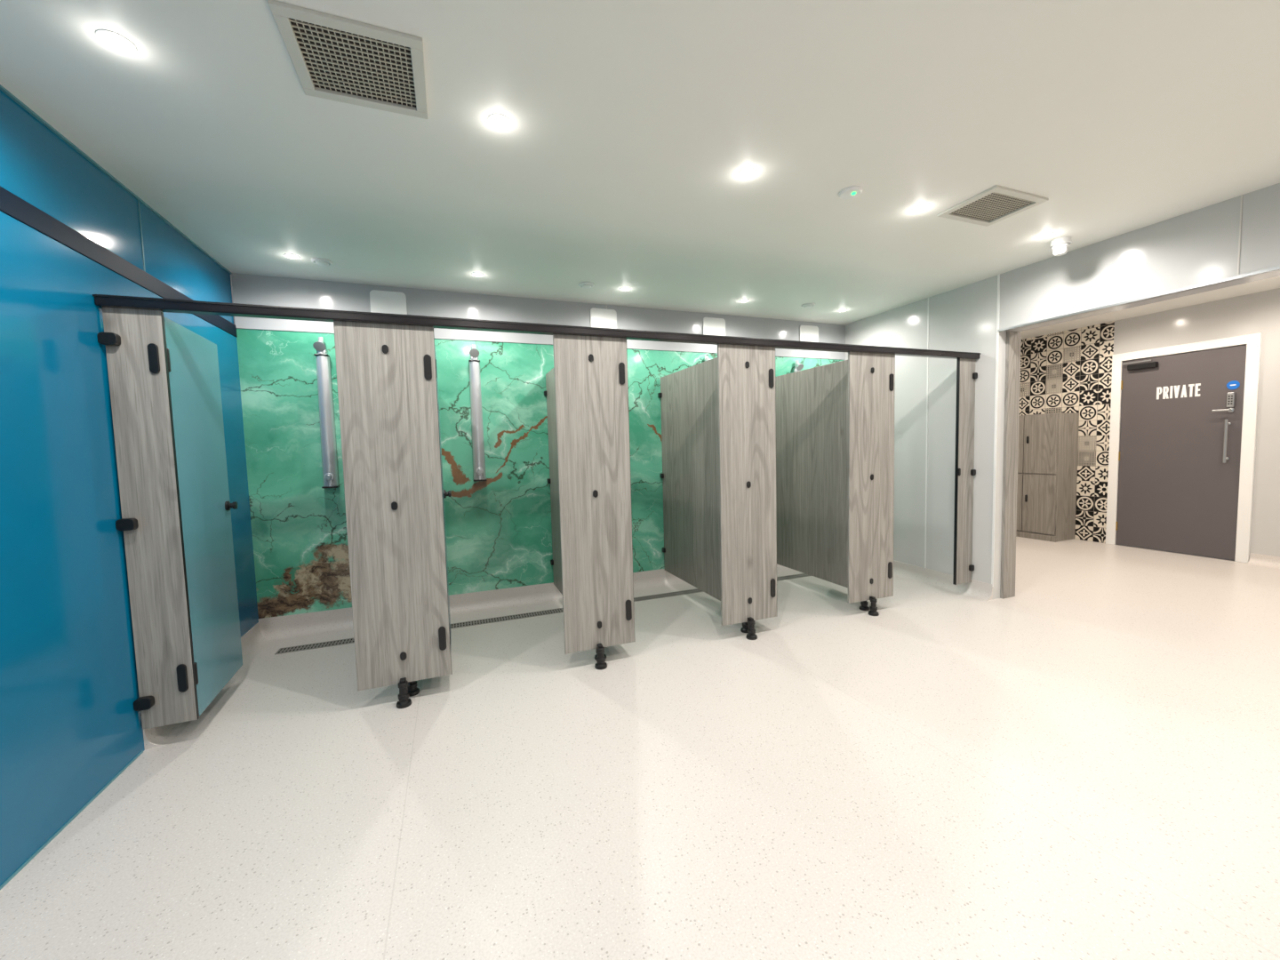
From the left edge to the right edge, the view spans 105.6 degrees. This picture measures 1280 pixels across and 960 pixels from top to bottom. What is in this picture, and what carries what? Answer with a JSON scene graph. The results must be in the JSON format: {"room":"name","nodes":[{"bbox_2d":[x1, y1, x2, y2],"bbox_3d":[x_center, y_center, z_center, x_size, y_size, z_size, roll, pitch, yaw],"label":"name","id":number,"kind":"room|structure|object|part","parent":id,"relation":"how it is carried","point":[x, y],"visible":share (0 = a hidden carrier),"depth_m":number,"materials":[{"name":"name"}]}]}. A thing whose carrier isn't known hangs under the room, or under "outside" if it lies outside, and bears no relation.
{"room":"changing room","nodes":[
{"label":"changing room","id":0,"kind":"room"},
{"bbox_2d":[0,89,258,886],"bbox_3d":[-1.599,0.029,0.372,0.100,2.478,6.240,-3,4,-21],"label":"wall","id":1,"kind":"structure","parent":0,"point":[69,724],"depth_m":1.75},
{"bbox_2d":[0,750,143,889],"bbox_3d":[-1.272,1.294,-0.173,0.008,0.008,4.860,-3,4,-21],"label":"trim","id":2,"kind":"structure","parent":1,"relation":"attached to","point":[59,831],"depth_m":1.67,"materials":[{"name":"grey plastic"}]},
{"bbox_3d":[-1.630,-1.003,0.304,0.092,0.408,6.240,-3,4,-21],"label":"panel","id":3,"kind":"part","parent":1,"relation":"part of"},
{"bbox_2d":[0,185,237,336],"bbox_3d":[-1.579,-0.832,0.333,0.018,0.080,6.240,-3,4,-21],"label":"trim","id":4,"kind":"structure","parent":1,"relation":"attached to","point":[11,204],"depth_m":1.92,"materials":[{"name":"black metal"}]},
{"bbox_2d":[137,200,145,271],"bbox_3d":[-2.345,-1.148,2.284,0.005,0.338,0.008,-3,4,-21],"label":"joint","id":5,"kind":"object","parent":1,"relation":"attached to","point":[138,200],"visible":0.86,"depth_m":2.28,"materials":[{"name":"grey laminate"}]},
{"bbox_2d":[96,307,199,729],"bbox_3d":[-2.078,0.179,2.064,0.204,1.785,0.053,-3,4,-27],"label":"pilaster","id":6,"kind":"object","parent":1,"relation":"attached to","point":[139,362],"visible":1,"depth_m":2.06,"materials":[{"name":"grey wood"}]},
{"bbox_3d":[-2.038,-0.510,2.036,0.034,0.125,0.009,-3,4,-21],"label":"hinge plate","id":7,"kind":"part","parent":6,"relation":"part of","materials":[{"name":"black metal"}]},
{"bbox_3d":[-2.002,0.867,2.126,0.034,0.125,0.009,-3,4,-21],"label":"hinge plate","id":8,"kind":"part","parent":6,"relation":"part of","materials":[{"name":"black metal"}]},
{"bbox_2d":[163,316,242,716],"bbox_3d":[-2.132,0.169,2.393,0.016,1.765,0.590,-3,4,-24],"label":"leaf","id":9,"kind":"object","parent":6,"relation":"attached to","point":[195,384],"visible":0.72,"depth_m":2.35,"materials":[{"name":"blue laminate"}]},
{"bbox_2d":[224,501,237,510],"bbox_3d":[-2.205,0.138,2.624,0.044,0.052,0.052,-3,4,-24],"label":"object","id":10,"kind":"structure","parent":9,"relation":"attached to","point":[228,505],"depth_m":2.61,"materials":[{"name":"black metal"}]},
{"bbox_2d":[143,622,269,749],"bbox_3d":[-2.362,1.076,2.754,0.076,0.120,1.360,-3,4,-21],"label":"baseboard","id":11,"kind":"structure","parent":1,"relation":"attached to","point":[252,641],"depth_m":2.30,"materials":[{"name":"plastic"}]},
{"bbox_2d":[443,489,451,498],"bbox_3d":[-1.193,0.086,3.011,0.044,0.052,0.052,-3,4,-21],"label":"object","id":12,"kind":"structure","parent":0,"point":[445,493],"depth_m":3.00,"materials":[{"name":"black metal"}]},
{"bbox_2d":[231,272,845,618],"bbox_3d":[-0.267,-0.259,4.262,5.190,2.478,0.118,-3,4,-21],"label":"wall","id":13,"kind":"structure","parent":0,"point":[499,528],"depth_m":3.80,"materials":[{"name":"green stone"}]},
{"bbox_2d":[315,355,339,486],"bbox_3d":[-2.211,-0.410,3.425,0.094,0.910,0.065,-3,4,-21],"label":"shower panel","id":14,"kind":"object","parent":13,"relation":"attached to","point":[329,458],"depth_m":3.41,"materials":[{"name":"metal"}]},
{"bbox_2d":[312,340,329,357],"bbox_3d":[-2.216,-0.921,3.371,0.084,0.116,0.110,-3,4,-21],"label":"shower head","id":15,"kind":"object","parent":14,"relation":"attached to","point":[319,346],"depth_m":3.35,"materials":[{"name":"silver metal"}]},
{"bbox_2d":[316,336,327,354],"bbox_3d":[-2.224,-0.936,3.389,0.064,0.125,0.064,-3,4,-21],"label":"riser","id":16,"kind":"object","parent":15,"relation":"on","point":[324,351],"visible":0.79,"depth_m":3.37,"materials":[{"name":"metal"}]},
{"bbox_2d":[323,472,334,481],"bbox_3d":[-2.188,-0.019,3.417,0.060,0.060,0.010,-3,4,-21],"label":"button","id":17,"kind":"object","parent":14,"relation":"attached to","point":[332,475],"visible":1,"depth_m":3.42,"materials":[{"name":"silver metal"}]},
{"bbox_2d":[321,485,339,487],"bbox_3d":[-2.199,0.049,3.454,0.096,0.014,0.066,-3,4,-21],"label":"end cap","id":18,"kind":"object","parent":14,"relation":"attached to","point":[336,486],"visible":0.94,"depth_m":3.43,"materials":[{"name":"black plastic"}]},
{"bbox_3d":[-1.835,-1.280,3.545,0.235,0.190,0.012,-3,4,-21],"label":"access panel","id":19,"kind":"part","parent":13,"relation":"part of","materials":[{"name":"white paint"}]},
{"bbox_2d":[468,361,486,479],"bbox_3d":[-1.269,-0.458,3.785,0.094,0.910,0.065,-3,4,-21],"label":"shower panel","id":20,"kind":"object","parent":13,"relation":"attached to","point":[475,377],"depth_m":3.77,"materials":[{"name":"metal"}]},
{"bbox_2d":[468,347,479,362],"bbox_3d":[-1.274,-0.969,3.731,0.084,0.116,0.110,-3,4,-21],"label":"shower head","id":21,"kind":"object","parent":20,"relation":"attached to","point":[474,352],"depth_m":3.71,"materials":[{"name":"silver metal"}]},
{"bbox_2d":[470,344,478,359],"bbox_3d":[-1.282,-0.985,3.750,0.064,0.125,0.064,-3,4,-21],"label":"riser","id":22,"kind":"object","parent":21,"relation":"on","point":[473,345],"visible":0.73,"depth_m":3.73,"materials":[{"name":"metal"}]},
{"bbox_2d":[475,467,483,475],"bbox_3d":[-1.246,-0.068,3.778,0.060,0.060,0.010,-3,4,-21],"label":"button","id":23,"kind":"object","parent":20,"relation":"attached to","point":[477,468],"visible":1,"depth_m":3.77,"materials":[{"name":"silver metal"}]},
{"bbox_2d":[473,479,486,481],"bbox_3d":[-1.256,0.001,3.815,0.096,0.014,0.066,-3,4,-21],"label":"end cap","id":24,"kind":"object","parent":20,"relation":"attached to","point":[475,480],"visible":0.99,"depth_m":3.78,"materials":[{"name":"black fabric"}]},
{"bbox_2d":[258,564,790,640],"bbox_3d":[-0.208,0.911,4.264,5.190,0.140,0.076,-3,4,-21],"label":"baseboard","id":25,"kind":"structure","parent":13,"relation":"attached to","point":[338,620],"depth_m":3.86,"materials":[{"name":"plastic"}]},
{"bbox_3d":[-0.297,-1.317,4.199,5.190,0.358,0.106,-3,4,-21],"label":"bulkhead panel","id":26,"kind":"part","parent":13,"relation":"part of","materials":[{"name":"white paint"}]},
{"bbox_3d":[-0.310,-1.358,4.128,0.235,0.190,0.012,-3,4,-21],"label":"access panel","id":27,"kind":"part","parent":13,"relation":"part of","materials":[{"name":"white paint"}]},
{"bbox_3d":[0.689,-1.409,4.510,0.235,0.190,0.012,-3,4,-21],"label":"access panel","id":28,"kind":"part","parent":13,"relation":"part of","materials":[{"name":"white paint"}]},
{"bbox_3d":[1.705,-1.461,4.899,0.235,0.190,0.012,-3,4,-21],"label":"access panel","id":29,"kind":"part","parent":13,"relation":"part of","materials":[{"name":"white paint"}]},
{"bbox_3d":[1.577,-0.604,4.874,0.094,0.910,0.065,-3,4,-21],"label":"column","id":30,"kind":"structure","parent":13,"relation":"attached to","visible":0},
{"bbox_2d":[794,362,803,370],"bbox_3d":[1.571,-1.115,4.820,0.084,0.116,0.110,-3,4,-21],"label":"shower head","id":31,"kind":"object","parent":30,"relation":"attached to","point":[800,366],"depth_m":4.79,"materials":[{"name":"silver metal"}]},
{"bbox_2d":[0,536,1279,959],"bbox_3d":[2.164,1.080,2.557,8.580,0.100,7.700,-3,4,-21],"label":"floor","id":32,"kind":"structure","parent":0,"point":[1083,763],"depth_m":1.75,"materials":[{"name":"plastic"}]},
{"bbox_2d":[333,320,452,708],"bbox_3d":[-1.214,0.183,2.424,0.425,1.885,0.175,-4,5,-37],"label":"pilaster","id":33,"kind":"object","parent":32,"relation":"on","point":[387,376],"visible":1,"depth_m":2.40,"materials":[{"name":"grey wood"}]},
{"bbox_3d":[-1.054,-0.560,2.413,0.034,0.125,0.009,-3,4,-21],"label":"hinge plate","id":34,"kind":"part","parent":33,"relation":"part of","materials":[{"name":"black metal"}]},
{"bbox_3d":[-1.018,0.816,2.502,0.034,0.125,0.009,-3,4,-21],"label":"hinge plate","id":35,"kind":"part","parent":33,"relation":"part of","materials":[{"name":"black metal"}]},
{"bbox_2d":[434,345,451,644],"bbox_3d":[-1.132,0.117,2.775,0.014,1.765,0.590,-3,4,-21],"label":"leaf","id":36,"kind":"object","parent":33,"relation":"attached to","point":[435,346],"visible":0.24,"depth_m":2.88,"materials":[{"name":"grey laminate"}]},
{"bbox_2d":[92,294,980,359],"bbox_3d":[0.227,-0.848,2.893,5.190,0.045,0.064,-3,4,-21],"label":"rail","id":37,"kind":"object","parent":33,"relation":"on","point":[102,300],"visible":0.96,"depth_m":2.46,"materials":[{"name":"black metal"}]},
{"bbox_2d":[274,573,811,654],"bbox_3d":[-0.192,0.999,3.968,4.620,0.003,0.100,-3,4,-21],"label":"floor drain","id":38,"kind":"object","parent":32,"relation":"on","point":[340,642],"visible":0.4,"depth_m":3.65,"materials":[{"name":"metal"}]},
{"bbox_2d":[552,334,635,669],"bbox_3d":[-0.258,0.134,2.790,0.415,1.885,0.174,-4,5,-37],"label":"pilaster","id":39,"kind":"object","parent":32,"relation":"on","point":[591,384],"visible":1,"depth_m":2.76,"materials":[{"name":"grey wood"}]},
{"bbox_2d":[545,368,562,594],"bbox_3d":[-0.499,0.040,3.409,0.018,1.745,1.349,-3,4,-21],"label":"panel","id":40,"kind":"object","parent":39,"relation":"attached to","point":[550,375],"visible":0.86,"depth_m":3.86,"materials":[{"name":"grey wood"}]},
{"bbox_3d":[-0.102,-0.609,2.777,0.034,0.125,0.009,-3,4,-21],"label":"hinge plate","id":41,"kind":"part","parent":39,"relation":"part of","materials":[{"name":"black metal"}]},
{"bbox_3d":[-0.066,0.768,2.866,0.034,0.125,0.009,-3,4,-21],"label":"hinge plate","id":42,"kind":"part","parent":39,"relation":"part of","materials":[{"name":"black metal"}]},
{"bbox_2d":[717,344,777,639],"bbox_3d":[0.694,0.085,3.155,0.415,1.885,0.174,-4,5,-37],"label":"pilaster","id":43,"kind":"object","parent":32,"relation":"on","point":[746,374],"visible":1,"depth_m":3.12,"materials":[{"name":"grey wood"}]},
{"bbox_2d":[660,357,720,600],"bbox_3d":[0.453,-0.009,3.773,0.018,1.745,1.349,-3,4,-21],"label":"panel","id":44,"kind":"object","parent":43,"relation":"attached to","point":[689,401],"visible":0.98,"depth_m":3.84,"materials":[{"name":"grey wood"}]},
{"bbox_3d":[0.849,-0.658,3.141,0.034,0.125,0.009,-3,4,-21],"label":"hinge plate","id":45,"kind":"part","parent":43,"relation":"part of","materials":[{"name":"black metal"}]},
{"bbox_3d":[0.885,0.719,3.231,0.034,0.125,0.009,-3,4,-21],"label":"hinge plate","id":46,"kind":"part","parent":43,"relation":"part of","materials":[{"name":"black metal"}]},
{"bbox_2d":[847,352,895,615],"bbox_3d":[1.664,0.035,3.526,0.415,1.885,0.174,-4,5,-37],"label":"pilaster","id":47,"kind":"object","parent":32,"relation":"on","point":[871,376],"visible":1,"depth_m":3.50,"materials":[{"name":"grey wood"}]},
{"bbox_2d":[775,360,847,587],"bbox_3d":[1.423,-0.059,4.144,0.018,1.745,1.349,-3,4,-21],"label":"panel","id":48,"kind":"object","parent":47,"relation":"attached to","point":[812,404],"visible":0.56,"depth_m":4.04,"materials":[{"name":"grey wood"}]},
{"bbox_3d":[1.855,0.669,3.602,0.034,0.125,0.009,-3,4,-21],"label":"hinge plate","id":49,"kind":"part","parent":47,"relation":"part of","materials":[{"name":"black metal"}]},
{"bbox_3d":[1.819,-0.707,3.512,0.034,0.125,0.009,-3,4,-21],"label":"hinge plate","id":50,"kind":"part","parent":47,"relation":"part of","materials":[{"name":"black metal"}]},
{"bbox_2d":[1016,412,1079,542],"bbox_3d":[4.865,-0.070,6.516,0.400,1.540,1.464,-3,4,-21],"label":"cabinet","id":51,"kind":"object","parent":32,"relation":"on","point":[1047,459],"visible":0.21,"depth_m":5.89,"materials":[{"name":"grey wood"}]},
{"bbox_3d":[4.770,0.273,6.308,0.018,0.718,0.352,-3,4,-21],"label":"door","id":52,"kind":"part","parent":51,"relation":"part of","materials":[{"name":"grey wood"}]},
{"bbox_3d":[4.751,-0.455,6.260,0.018,0.718,0.352,-3,4,-21],"label":"door","id":53,"kind":"part","parent":51,"relation":"part of","materials":[{"name":"grey wood"}]},
{"bbox_3d":[4.899,0.292,5.972,0.018,0.718,0.352,-3,4,-21],"label":"door","id":54,"kind":"part","parent":51,"relation":"part of","materials":[{"name":"grey wood"}]},
{"bbox_3d":[4.880,-0.436,5.925,0.018,0.718,0.352,-3,4,-21],"label":"door","id":55,"kind":"part","parent":51,"relation":"part of","materials":[{"name":"grey wood"}]},
{"bbox_2d":[0,0,1279,325],"bbox_3d":[0.660,-1.418,1.840,5.500,0.100,7.700,-3,4,-21],"label":"ceiling","id":56,"kind":"structure","parent":0,"point":[634,125],"depth_m":1.90,"materials":[{"name":"white paint"}]},
{"bbox_2d":[0,84,231,274],"bbox_3d":[-1.588,-1.205,0.309,0.013,0.008,6.240,-3,4,-21],"label":"bead","id":57,"kind":"object","parent":56,"relation":"attached to","point":[2,88],"visible":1,"depth_m":2.00,"materials":[{"name":"blue plastic"}]},
{"bbox_2d":[95,29,136,53],"bbox_3d":[-1.531,-1.281,1.421,0.084,0.004,0.084,-3,4,-21],"label":"recessed light","id":58,"kind":"object","parent":56,"relation":"in","point":[116,41],"visible":1,"depth_m":1.42,"materials":[{"name":"white paint"}]},
{"bbox_2d":[283,253,300,259],"bbox_3d":[-2.128,-1.366,2.968,0.084,0.004,0.084,-3,4,-21],"label":"recessed light","id":59,"kind":"object","parent":56,"relation":"in","point":[287,255],"visible":1,"depth_m":2.96,"materials":[{"name":"white paint"}]},
{"bbox_2d":[311,257,333,266],"bbox_3d":[-2.002,-1.367,3.059,0.115,0.020,0.115,-3,4,-21],"label":"valve","id":60,"kind":"object","parent":56,"relation":"attached to","point":[320,261],"visible":1,"depth_m":3.04,"materials":[{"name":"white paint"}]},
{"bbox_2d":[267,0,428,119],"bbox_3d":[-0.885,-1.302,1.535,0.380,0.012,0.360,-3,4,-21],"label":"ceiling vent","id":61,"kind":"object","parent":56,"relation":"in","point":[347,60],"visible":1,"depth_m":1.51,"materials":[{"name":"paint"}]},
{"bbox_2d":[289,19,415,107],"bbox_3d":[-0.885,-1.305,1.535,0.308,0.003,0.288,-3,4,-21],"label":"grille","id":62,"kind":"object","parent":61,"relation":"attached to","point":[341,62],"depth_m":1.52,"materials":[{"name":"metal"}]},
{"bbox_2d":[471,272,484,276],"bbox_3d":[-1.120,-1.418,3.354,0.084,0.004,0.084,-3,4,-21],"label":"recessed light","id":63,"kind":"object","parent":56,"relation":"in","point":[475,274],"visible":1,"depth_m":3.34,"materials":[{"name":"white paint"}]},
{"bbox_2d":[487,113,511,128],"bbox_3d":[-0.524,-1.333,1.807,0.084,0.004,0.084,-3,4,-21],"label":"recessed light","id":64,"kind":"object","parent":56,"relation":"in","point":[499,121],"visible":1,"depth_m":1.80,"materials":[{"name":"white paint"}]},
{"bbox_2d":[578,281,594,288],"bbox_3d":[-0.398,-1.446,3.620,0.115,0.020,0.115,-3,4,-21],"label":"valve","id":65,"kind":"object","parent":56,"relation":"attached to","point":[585,284],"visible":1,"depth_m":3.59,"materials":[{"name":"white paint"}]},
{"bbox_2d":[620,287,631,290],"bbox_3d":[-0.113,-1.469,3.739,0.084,0.004,0.084,-3,4,-21],"label":"recessed light","id":66,"kind":"object","parent":56,"relation":"in","point":[622,288],"visible":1,"depth_m":3.73,"materials":[{"name":"white paint"}]},
{"bbox_2d":[739,298,749,302],"bbox_3d":[0.885,-1.520,4.121,0.084,0.004,0.084,-3,4,-21],"label":"recessed light","id":67,"kind":"object","parent":56,"relation":"in","point":[744,300],"visible":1,"depth_m":4.12,"materials":[{"name":"white paint"}]},
{"bbox_2d":[737,167,756,178],"bbox_3d":[0.484,-1.384,2.192,0.084,0.004,0.084,-3,4,-21],"label":"recessed light","id":68,"kind":"object","parent":56,"relation":"in","point":[746,172],"visible":1,"depth_m":2.19,"materials":[{"name":"white paint"}]},
{"bbox_2d":[801,303,815,307],"bbox_3d":[1.491,-1.540,4.300,0.115,0.020,0.115,-3,4,-21],"label":"valve","id":69,"kind":"object","parent":56,"relation":"attached to","point":[807,305],"visible":1,"depth_m":4.27,"materials":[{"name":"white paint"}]},
{"bbox_2d":[838,185,863,199],"bbox_3d":[1.032,-1.402,2.381,0.109,0.022,0.109,-3,4,-21],"label":"sensor","id":70,"kind":"object","parent":56,"relation":"attached to","point":[851,192],"visible":1,"depth_m":2.36,"materials":[{"name":"white paint"}]},
{"bbox_2d":[910,204,928,213],"bbox_3d":[1.482,-1.435,2.574,0.084,0.004,0.084,-3,4,-21],"label":"recessed light","id":71,"kind":"object","parent":56,"relation":"in","point":[920,208],"visible":1,"depth_m":2.57,"materials":[{"name":"white paint"}]},
{"bbox_2d":[937,184,1048,226],"bbox_3d":[1.859,-1.441,2.569,0.400,0.012,0.310,-3,4,-21],"label":"ceiling vent","id":72,"kind":"object","parent":56,"relation":"in","point":[996,204],"visible":1,"depth_m":2.56,"materials":[{"name":"paint"}]},
{"bbox_2d":[952,192,1033,221],"bbox_3d":[1.859,-1.445,2.569,0.328,0.003,0.238,-3,4,-21],"label":"grille","id":73,"kind":"object","parent":72,"relation":"attached to","point":[992,206],"depth_m":2.57,"materials":[{"name":"metal"}]},
{"bbox_2d":[1037,232,1055,238],"bbox_3d":[2.471,-1.486,2.953,0.084,0.004,0.084,-3,4,-21],"label":"recessed light","id":74,"kind":"object","parent":56,"relation":"in","point":[1050,234],"visible":1,"depth_m":2.94,"materials":[{"name":"white paint"}]},
{"bbox_2d":[1049,236,1071,255],"bbox_3d":[2.625,-1.452,3.030,0.103,0.090,0.103,-3,4,-21],"label":"smoke detector","id":75,"kind":"object","parent":56,"relation":"attached to","point":[1060,246],"visible":1,"depth_m":3.00,"materials":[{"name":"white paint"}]},
{"bbox_2d":[793,360,799,372],"bbox_3d":[1.563,-1.130,4.839,0.064,0.125,0.064,-3,4,-21],"label":"riser","id":76,"kind":"object","parent":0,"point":[796,361],"visible":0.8,"depth_m":4.82,"materials":[{"name":"metal"}]},
{"bbox_2d":[845,275,1006,599],"bbox_3d":[2.317,-0.379,5.058,0.210,2.478,2.800,-3,4,-21],"label":"panel","id":77,"kind":"object","parent":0,"point":[964,318],"visible":0.36,"depth_m":4.13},
{"bbox_2d":[924,297,928,567],"bbox_3d":[2.511,-0.382,4.252,0.003,2.378,0.012,-3,4,-21],"label":"joint","id":78,"kind":"object","parent":77,"relation":"attached to","point":[928,298],"visible":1,"depth_m":4.25,"materials":[{"name":"white paint"}]},
{"bbox_2d":[952,358,977,584],"bbox_3d":[2.577,-0.060,3.844,0.186,1.785,0.039,-3,4,-21],"label":"pilaster","id":79,"kind":"object","parent":77,"relation":"attached to","point":[966,375],"visible":0.99,"depth_m":3.84,"materials":[{"name":"grey wood"}]},
{"bbox_2d":[991,274,999,587],"bbox_3d":[2.718,-0.352,3.713,0.004,2.378,0.016,-3,4,-21],"label":"joint","id":80,"kind":"object","parent":77,"relation":"attached to","point":[998,276],"visible":1,"depth_m":3.71,"materials":[{"name":"white paint"}]},
{"bbox_2d":[999,183,1279,599],"bbox_3d":[3.672,-0.223,1.565,0.230,2.550,4.700,-3,4,-21],"label":"wall","id":81,"kind":"structure","parent":0,"point":[1198,246],"depth_m":2.96,"materials":[{"name":"white paint"}]},
{"bbox_2d":[893,560,992,600],"bbox_3d":[2.441,0.836,4.496,0.076,0.120,1.540,-3,4,-21],"label":"baseboard","id":82,"kind":"structure","parent":81,"relation":"attached to","point":[978,589],"depth_m":4.17,"materials":[{"name":"plastic"}]},
{"bbox_3d":[2.881,-0.103,3.775,0.140,2.064,0.021,-3,4,-21],"label":"oak panel","id":83,"kind":"part","parent":81,"relation":"part of","materials":[{"name":"grey laminate"}]},
{"bbox_2d":[997,265,1279,332],"bbox_3d":[3.551,-1.004,1.475,0.026,0.015,4.700,-3,4,-21],"label":"trim","id":84,"kind":"structure","parent":81,"relation":"attached to","point":[1276,268],"depth_m":2.85,"materials":[{"name":"metal"}]},
{"bbox_3d":[3.636,-1.253,1.494,0.210,0.485,4.700,-3,4,-21],"label":"header panel","id":85,"kind":"part","parent":81,"relation":"part of","materials":[{"name":"white paint"}]},
{"bbox_2d":[1236,194,1242,275],"bbox_3d":[3.124,-1.273,2.530,0.003,0.408,0.006,-3,4,-21],"label":"joint","id":86,"kind":"object","parent":81,"relation":"attached to","point":[1241,206],"visible":1,"depth_m":2.53,"materials":[{"name":"white plastic"}]},
{"bbox_2d":[1019,288,1279,556],"bbox_3d":[6.083,-0.444,3.984,0.104,2.550,7.500,-3,4,-21],"label":"wall","id":87,"kind":"structure","parent":0,"point":[1070,371],"depth_m":5.52,"materials":[{"name":"tile"}]},
{"bbox_2d":[1105,353,1124,544],"bbox_3d":[5.446,-0.340,5.566,0.072,2.170,0.085,-3,4,-21],"label":"frame","id":88,"kind":"object","parent":87,"relation":"attached to","point":[1116,404],"visible":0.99,"depth_m":5.55,"materials":[{"name":"white paint"}]},
{"bbox_3d":[5.475,-0.531,5.567,0.100,2.550,0.085,-3,4,-21],"label":"panel door","id":89,"kind":"part","parent":87,"relation":"part of","materials":[{"name":"white paint"}]},
{"bbox_2d":[1116,344,1246,559],"bbox_3d":[5.631,-0.274,5.102,0.045,2.073,0.912,-3,4,-21],"label":"leaf","id":90,"kind":"object","parent":87,"relation":"attached to","point":[1177,493],"visible":1,"depth_m":5.04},
{"bbox_2d":[1156,383,1200,399],"bbox_3d":[5.591,-0.918,5.050,0.004,0.128,0.327,-3,4,-21],"label":"private lettering","id":91,"kind":"object","parent":90,"relation":"attached to","point":[1176,388],"visible":1,"depth_m":5.05,"materials":[{"name":"white paint"}]},
{"bbox_2d":[1211,408,1230,411],"bbox_3d":[5.668,-0.679,4.740,0.015,0.018,0.120,-3,4,-21],"label":"lever","id":92,"kind":"object","parent":90,"relation":"attached to","point":[1224,410],"depth_m":4.73,"materials":[{"name":"metal"}]},
{"bbox_2d":[1226,392,1235,407],"bbox_3d":[5.718,-0.777,4.700,0.029,0.140,0.050,-3,4,-21],"label":"keypad lock","id":93,"kind":"object","parent":90,"relation":"attached to","point":[1230,394],"visible":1,"depth_m":4.69,"materials":[{"name":"metal"}]},
{"bbox_2d":[1226,380,1239,389],"bbox_3d":[5.728,-0.917,4.691,0.004,0.084,0.084,-3,4,-21],"label":"sign","id":94,"kind":"object","parent":90,"relation":"attached to","point":[1237,384],"visible":1,"depth_m":4.69,"materials":[{"name":"blue plastic"}]},
{"bbox_3d":[5.717,-0.208,4.742,0.055,0.026,0.026,-3,4,-21],"label":"post","id":95,"kind":"object","parent":90,"relation":"attached to","visible":0},
{"bbox_2d":[1222,419,1228,463],"bbox_3d":[5.688,-0.377,4.721,0.024,0.422,0.024,-3,4,-21],"label":"bar","id":96,"kind":"object","parent":95,"relation":"attached to","point":[1226,421],"visible":1,"depth_m":4.71,"materials":[{"name":"metal"}]},
{"bbox_2d":[1121,335,1247,370],"bbox_3d":[5.585,-1.296,5.028,0.105,0.200,0.922,-3,4,-21],"label":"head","id":97,"kind":"structure","parent":87,"relation":"in","point":[1238,340],"depth_m":5.05,"materials":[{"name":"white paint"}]},
{"bbox_3d":[5.429,-1.288,5.312,0.015,0.015,0.240,-3,4,-21],"label":"closer arm","id":98,"kind":"part","parent":97,"relation":"part of","materials":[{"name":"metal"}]},
{"bbox_3d":[5.628,-1.545,5.031,0.100,0.465,0.920,-3,4,-21],"label":"panel door","id":99,"kind":"part","parent":87,"relation":"part of","materials":[{"name":"white paint"}]},
{"bbox_2d":[1234,332,1262,563],"bbox_3d":[5.807,-0.288,4.630,0.072,2.170,0.085,-3,4,-21],"label":"frame","id":100,"kind":"object","parent":87,"relation":"attached to","point":[1253,346],"visible":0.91,"depth_m":4.61,"materials":[{"name":"white paint"}]},
{"bbox_2d":[1246,552,1279,568],"bbox_3d":[6.592,0.861,2.586,0.076,0.100,4.395,-3,4,-21],"label":"baseboard","id":101,"kind":"structure","parent":87,"relation":"attached to","point":[1255,559],"depth_m":4.55,"materials":[{"name":"plastic"}]},
{"bbox_3d":[6.626,-0.367,2.580,0.100,2.550,4.485,-3,4,-21],"label":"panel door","id":102,"kind":"part","parent":87,"relation":"part of","materials":[{"name":"white paint"}]},
{"bbox_2d":[1021,275,1279,339],"bbox_3d":[4.660,-1.695,3.367,3.080,0.100,7.700,-3,4,-21],"label":"ceiling","id":103,"kind":"structure","parent":0,"point":[1272,283],"depth_m":4.93,"materials":[{"name":"white paint"}]}
]}

